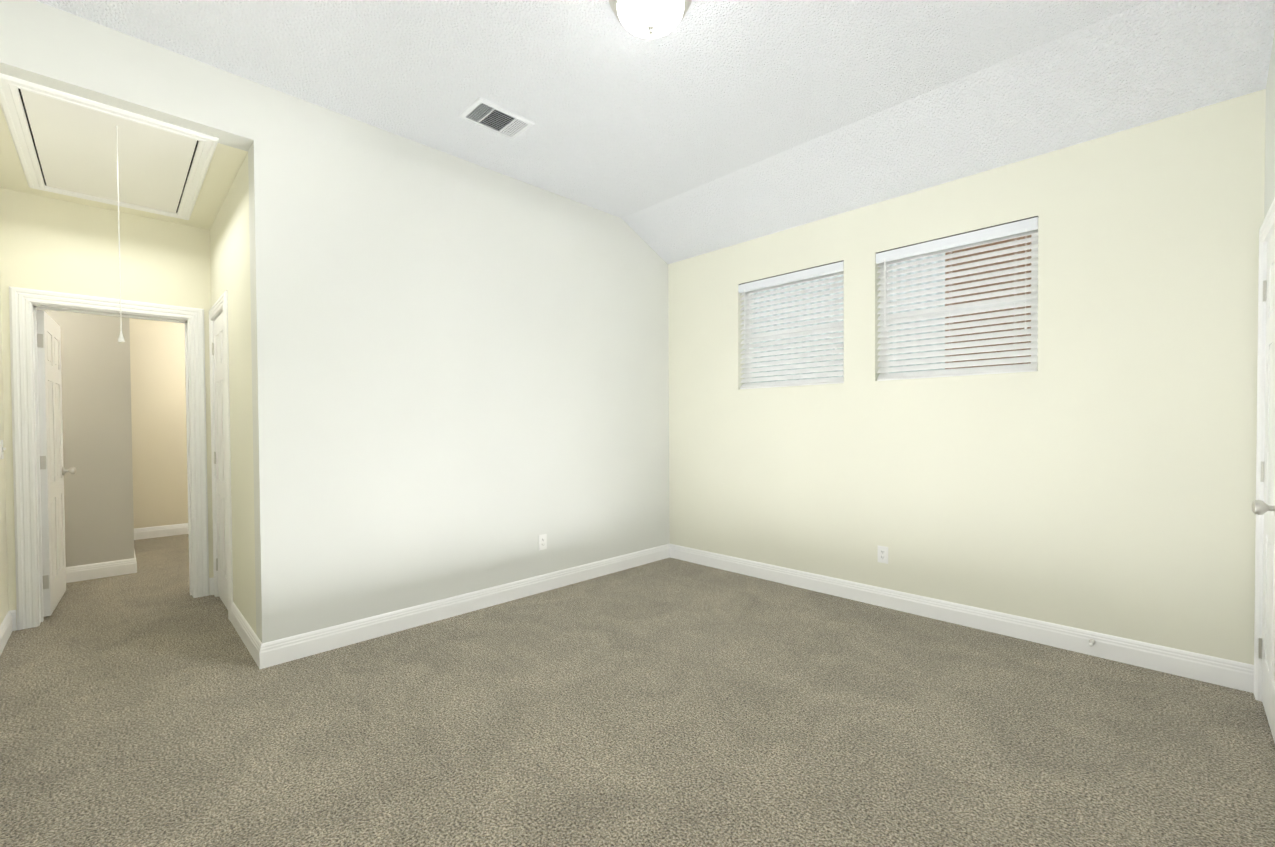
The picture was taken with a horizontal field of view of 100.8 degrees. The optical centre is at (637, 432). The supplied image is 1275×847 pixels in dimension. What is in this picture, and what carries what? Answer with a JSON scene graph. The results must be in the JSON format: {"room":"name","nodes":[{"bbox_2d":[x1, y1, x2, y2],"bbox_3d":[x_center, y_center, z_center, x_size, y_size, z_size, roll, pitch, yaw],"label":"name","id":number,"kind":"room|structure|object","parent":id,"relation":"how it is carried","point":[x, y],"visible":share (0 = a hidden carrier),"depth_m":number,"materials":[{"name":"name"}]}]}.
{"room":"empty room","nodes":[
{"label":"empty room","id":0,"kind":"room"},
{"bbox_2d":[0,280,8,624],"bbox_3d":[-3.405,-0.323,2.631,0.160,3.120,1.890,-1,1,-45],"label":"wall","id":1,"kind":"structure","parent":0,"point":[4,609],"depth_m":3.18,"materials":[{"name":"beige paint"}]},
{"bbox_2d":[0,440,5,458],"bbox_3d":[-3.794,0.101,3.158,0.018,0.114,0.070,-1,1,-45],"label":"light switch","id":2,"kind":"object","parent":1,"relation":"attached to","point":[1,450],"visible":0.98,"depth_m":3.13,"materials":[{"name":"white plastic"}]},
{"bbox_2d":[0,611,11,655],"bbox_3d":[-1.998,1.184,1.373,0.015,0.127,5.357,-1,1,-45],"label":"baseboard","id":3,"kind":"structure","parent":1,"relation":"attached to","point":[5,628],"depth_m":3.02,"materials":[{"name":"white wood"}]},
{"bbox_2d":[36,309,133,566],"bbox_3d":[-5.465,-0.276,4.299,1.910,3.000,1.200,-1,1,-45],"label":"wall","id":4,"kind":"structure","parent":0,"point":[97,428],"depth_m":4.40,"materials":[{"name":"paint"}]},
{"bbox_2d":[66,557,136,582],"bbox_3d":[-5.022,1.164,3.895,1.925,0.127,0.015,-1,1,-45],"label":"baseboard","id":5,"kind":"structure","parent":4,"relation":"attached to","point":[98,570],"depth_m":4.42,"materials":[{"name":"white wood"}]},
{"bbox_2d":[0,188,213,618],"bbox_3d":[-3.600,-0.278,3.658,1.010,3.000,0.160,-1,1,-45],"label":"wall","id":6,"kind":"structure","parent":0,"point":[52,244],"depth_m":3.51,"materials":[{"name":"beige paint"}]},
{"bbox_2d":[9,610,16,630],"bbox_3d":[-3.876,1.167,3.272,0.031,0.127,0.015,-1,1,-45],"label":"baseboard","id":7,"kind":"structure","parent":6,"relation":"attached to","point":[14,620],"depth_m":3.27,"materials":[{"name":"white wood"}]},
{"bbox_2d":[36,310,75,616],"bbox_3d":[-4.157,0.204,3.747,0.177,2.018,0.754,-1,1,-42],"label":"hall door","id":8,"kind":"structure","parent":6,"relation":"in","point":[52,471],"depth_m":3.62,"materials":[{"name":"white wood"}]},
{"bbox_2d":[9,286,208,629],"bbox_3d":[-3.601,0.157,3.661,0.934,2.132,0.194,-1,1,-45],"label":"door frame","id":9,"kind":"structure","parent":6,"relation":"attached to","point":[21,300],"depth_m":3.40,"materials":[{"name":"white wood"}]},
{"bbox_2d":[209,577,213,594],"bbox_3d":[-3.186,1.152,3.959,0.041,0.127,0.015,-1,1,-45],"label":"baseboard","id":10,"kind":"structure","parent":6,"relation":"attached to","point":[211,586],"depth_m":3.95,"materials":[{"name":"white wood"}]},
{"bbox_2d":[0,105,247,229],"bbox_3d":[-3.054,-1.602,3.081,1.330,0.200,1.730,-1,1,-45],"label":"ceiling","id":11,"kind":"structure","parent":0,"point":[224,167],"depth_m":3.19,"materials":[{"name":"beige paint"}]},
{"bbox_2d":[0,73,218,219],"bbox_3d":[-2.914,-1.495,2.946,0.745,0.020,1.460,-1,1,-45],"label":"attic hatch","id":12,"kind":"object","parent":11,"relation":"attached to","point":[65,143],"visible":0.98,"depth_m":2.80,"materials":[{"name":"white wood"}]},
{"bbox_2d":[116,126,124,341],"bbox_3d":[-2.535,-0.969,2.580,0.024,1.049,0.025,-1,1,-45],"label":"pull cord","id":13,"kind":"object","parent":12,"relation":"hanging from","point":[121,338],"visible":1,"depth_m":2.58,"materials":[{"name":"white fabric"}]},
{"bbox_2d":[129,318,187,527],"bbox_3d":[-5.698,-0.299,5.943,3.900,3.000,0.160,-1,1,-45],"label":"wall","id":14,"kind":"structure","parent":0,"point":[158,419],"depth_m":6.04,"materials":[{"name":"beige paint"}]},
{"bbox_2d":[134,523,187,539],"bbox_3d":[-5.627,1.137,5.903,3.900,0.127,0.015,-1,1,-45],"label":"baseboard","id":15,"kind":"structure","parent":14,"relation":"attached to","point":[159,531],"depth_m":6.05,"materials":[{"name":"white wood"}]},
{"bbox_2d":[210,153,255,633],"bbox_3d":[-2.631,-0.281,3.514,0.160,3.000,1.730,-1,1,-45],"label":"wall","id":16,"kind":"structure","parent":0,"point":[229,251],"depth_m":3.12,"materials":[{"name":"beige paint"}]},
{"bbox_2d":[212,312,227,609],"bbox_3d":[-2.895,0.197,3.693,0.046,2.018,0.602,-1,1,-45],"label":"closet door","id":17,"kind":"structure","parent":16,"relation":"in","point":[219,453],"depth_m":3.73,"materials":[{"name":"white wood"}]},
{"bbox_2d":[209,290,232,620],"bbox_3d":[-2.844,0.188,3.737,0.160,2.058,0.636,-1,1,-45],"label":"door frame","id":18,"kind":"structure","parent":16,"relation":"attached to","point":[215,318],"depth_m":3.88,"materials":[{"name":"white wood"}]},
{"bbox_2d":[230,602,259,658],"bbox_3d":[-2.294,1.160,3.081,0.015,0.127,0.930,-1,1,-45],"label":"baseboard","id":19,"kind":"structure","parent":16,"relation":"attached to","point":[246,633],"depth_m":3.07,"materials":[{"name":"white wood"}]},
{"bbox_2d":[0,0,669,642],"bbox_3d":[-1.249,-0.350,3.555,4.200,3.120,0.160,-1,1,-45],"label":"wall","id":20,"kind":"structure","parent":0,"point":[460,376],"depth_m":3.27,"materials":[{"name":"beige paint"}]},
{"bbox_2d":[254,544,669,668],"bbox_3d":[-0.834,1.139,3.858,3.180,0.127,0.015,-1,1,-45],"label":"baseboard","id":21,"kind":"structure","parent":20,"relation":"attached to","point":[268,654],"depth_m":3.37,"materials":[{"name":"white wood"}]},
{"bbox_2d":[539,534,546,549],"bbox_3d":[-0.714,0.826,3.981,0.070,0.114,0.008,-1,1,-45],"label":"electrical outlet","id":22,"kind":"object","parent":20,"relation":"attached to","point":[542,541],"visible":1,"depth_m":3.98,"materials":[{"name":"white plastic"}]},
{"bbox_2d":[0,534,1274,846],"bbox_3d":[-2.075,1.256,3.484,6.120,0.080,9.057,-1,1,-45],"label":"floor","id":23,"kind":"structure","parent":0,"point":[668,702],"depth_m":2.16,"materials":[{"name":"carpet"}]},
{"bbox_2d":[36,0,1274,263],"bbox_3d":[0.077,-1.797,2.191,4.520,0.662,3.947,-1,1,-45],"label":"ceiling","id":24,"kind":"structure","parent":0,"point":[704,126],"depth_m":2.66,"materials":[{"name":"white paint"}]},
{"bbox_2d":[458,97,534,139],"bbox_3d":[-0.814,-1.810,3.058,0.355,0.010,0.245,-1,1,-45],"label":"ceiling vent","id":25,"kind":"object","parent":24,"relation":"in","point":[486,114],"visible":1,"depth_m":3.04,"materials":[{"name":"silver metal"}]},
{"bbox_2d":[609,0,691,38],"bbox_3d":[0.054,-1.730,2.187,0.348,0.155,0.348,-1,1,-45],"label":"ceiling light","id":26,"kind":"object","parent":24,"relation":"attached to","point":[649,19],"visible":1,"depth_m":2.16,"materials":[{"name":"white glass"}]},
{"bbox_2d":[668,89,1265,664],"bbox_3d":[1.633,-0.211,3.753,0.160,2.800,3.947,-1,1,-45],"label":"wall","id":27,"kind":"structure","parent":0,"point":[1096,471],"depth_m":2.95,"materials":[{"name":"beige paint"}]},
{"bbox_2d":[745,274,843,387],"bbox_3d":[1.247,-0.800,4.187,0.066,0.880,0.900,-1,1,-45],"label":"window","id":28,"kind":"structure","parent":27,"relation":"in","point":[788,328],"depth_m":4.25,"materials":[{"name":"white plastic"}]},
{"bbox_2d":[738,260,843,388],"bbox_3d":[1.183,-0.796,4.123,0.082,0.884,0.894,-1,1,-45],"label":"window blind","id":29,"kind":"object","parent":28,"relation":"attached to","point":[805,275],"visible":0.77,"depth_m":4.09,"materials":[{"name":"white plastic"}]},
{"bbox_2d":[878,546,887,563],"bbox_3d":[1.678,0.835,3.610,0.008,0.114,0.070,-1,1,-45],"label":"electrical outlet","id":30,"kind":"object","parent":27,"relation":"attached to","point":[882,554],"visible":1,"depth_m":3.61,"materials":[{"name":"white plastic"}]},
{"bbox_2d":[880,233,1037,378],"bbox_3d":[2.037,-0.793,3.393,0.066,0.880,0.900,-1,1,-45],"label":"window","id":31,"kind":"structure","parent":27,"relation":"in","point":[1034,249],"depth_m":3.35,"materials":[{"name":"white plastic"}]},
{"bbox_2d":[876,216,1037,380],"bbox_3d":[1.973,-0.789,3.329,0.082,0.884,0.894,-1,1,-45],"label":"window blind","id":32,"kind":"object","parent":31,"relation":"attached to","point":[1005,231],"visible":0.94,"depth_m":3.29,"materials":[{"name":"white plastic"}]},
{"bbox_2d":[670,544,1253,692],"bbox_3d":[1.579,1.127,3.712,0.015,0.127,3.627,-1,1,-45],"label":"baseboard","id":33,"kind":"structure","parent":27,"relation":"attached to","point":[1213,670],"depth_m":3.09,"materials":[{"name":"white wood"}]},
{"bbox_2d":[1089,639,1094,646],"bbox_3d":[2.415,1.121,2.806,0.077,0.025,0.026,-1,1,-45],"label":"door stop","id":34,"kind":"object","parent":33,"relation":"attached to","point":[1092,641],"visible":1,"depth_m":2.82,"materials":[{"name":"silver metal"}]},
{"bbox_2d":[1264,31,1274,218],"bbox_3d":[1.365,-0.325,0.815,4.360,3.120,0.160,-1,1,-45],"label":"wall","id":35,"kind":"structure","parent":0,"point":[1269,197],"depth_m":2.27,"materials":[{"name":"beige paint"}]},
{"bbox_2d":[1252,230,1274,742],"bbox_3d":[2.573,0.187,2.113,0.634,2.018,0.177,-1,1,-44],"label":"door","id":36,"kind":"structure","parent":35,"relation":"in","point":[1266,646],"depth_m":2.21,"materials":[{"name":"white painted wood"},{"name":"brushed nickel"}]},
{"bbox_2d":[1254,198,1274,701],"bbox_3d":[2.610,0.143,2.069,0.814,2.132,0.177,-1,1,-45],"label":"door frame","id":37,"kind":"structure","parent":35,"relation":"attached to","point":[1267,227],"depth_m":2.36,"materials":[{"name":"white wood"}]},
{"label":"outside","id":38,"kind":"structure","parent":0,"visible":0},
{"bbox_2d":[753,253,944,382],"bbox_3d":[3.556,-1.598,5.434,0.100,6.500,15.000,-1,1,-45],"label":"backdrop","id":39,"kind":"structure","parent":38,"point":[924,264],"depth_m":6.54,"materials":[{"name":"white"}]},
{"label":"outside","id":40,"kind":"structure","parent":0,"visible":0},
{"bbox_2d":[945,235,1030,368],"bbox_3d":[3.746,-0.393,4.985,0.100,4.100,1.480,-1,1,-45],"label":"neighbour","id":41,"kind":"structure","parent":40,"point":[998,256],"depth_m":5.18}
]}

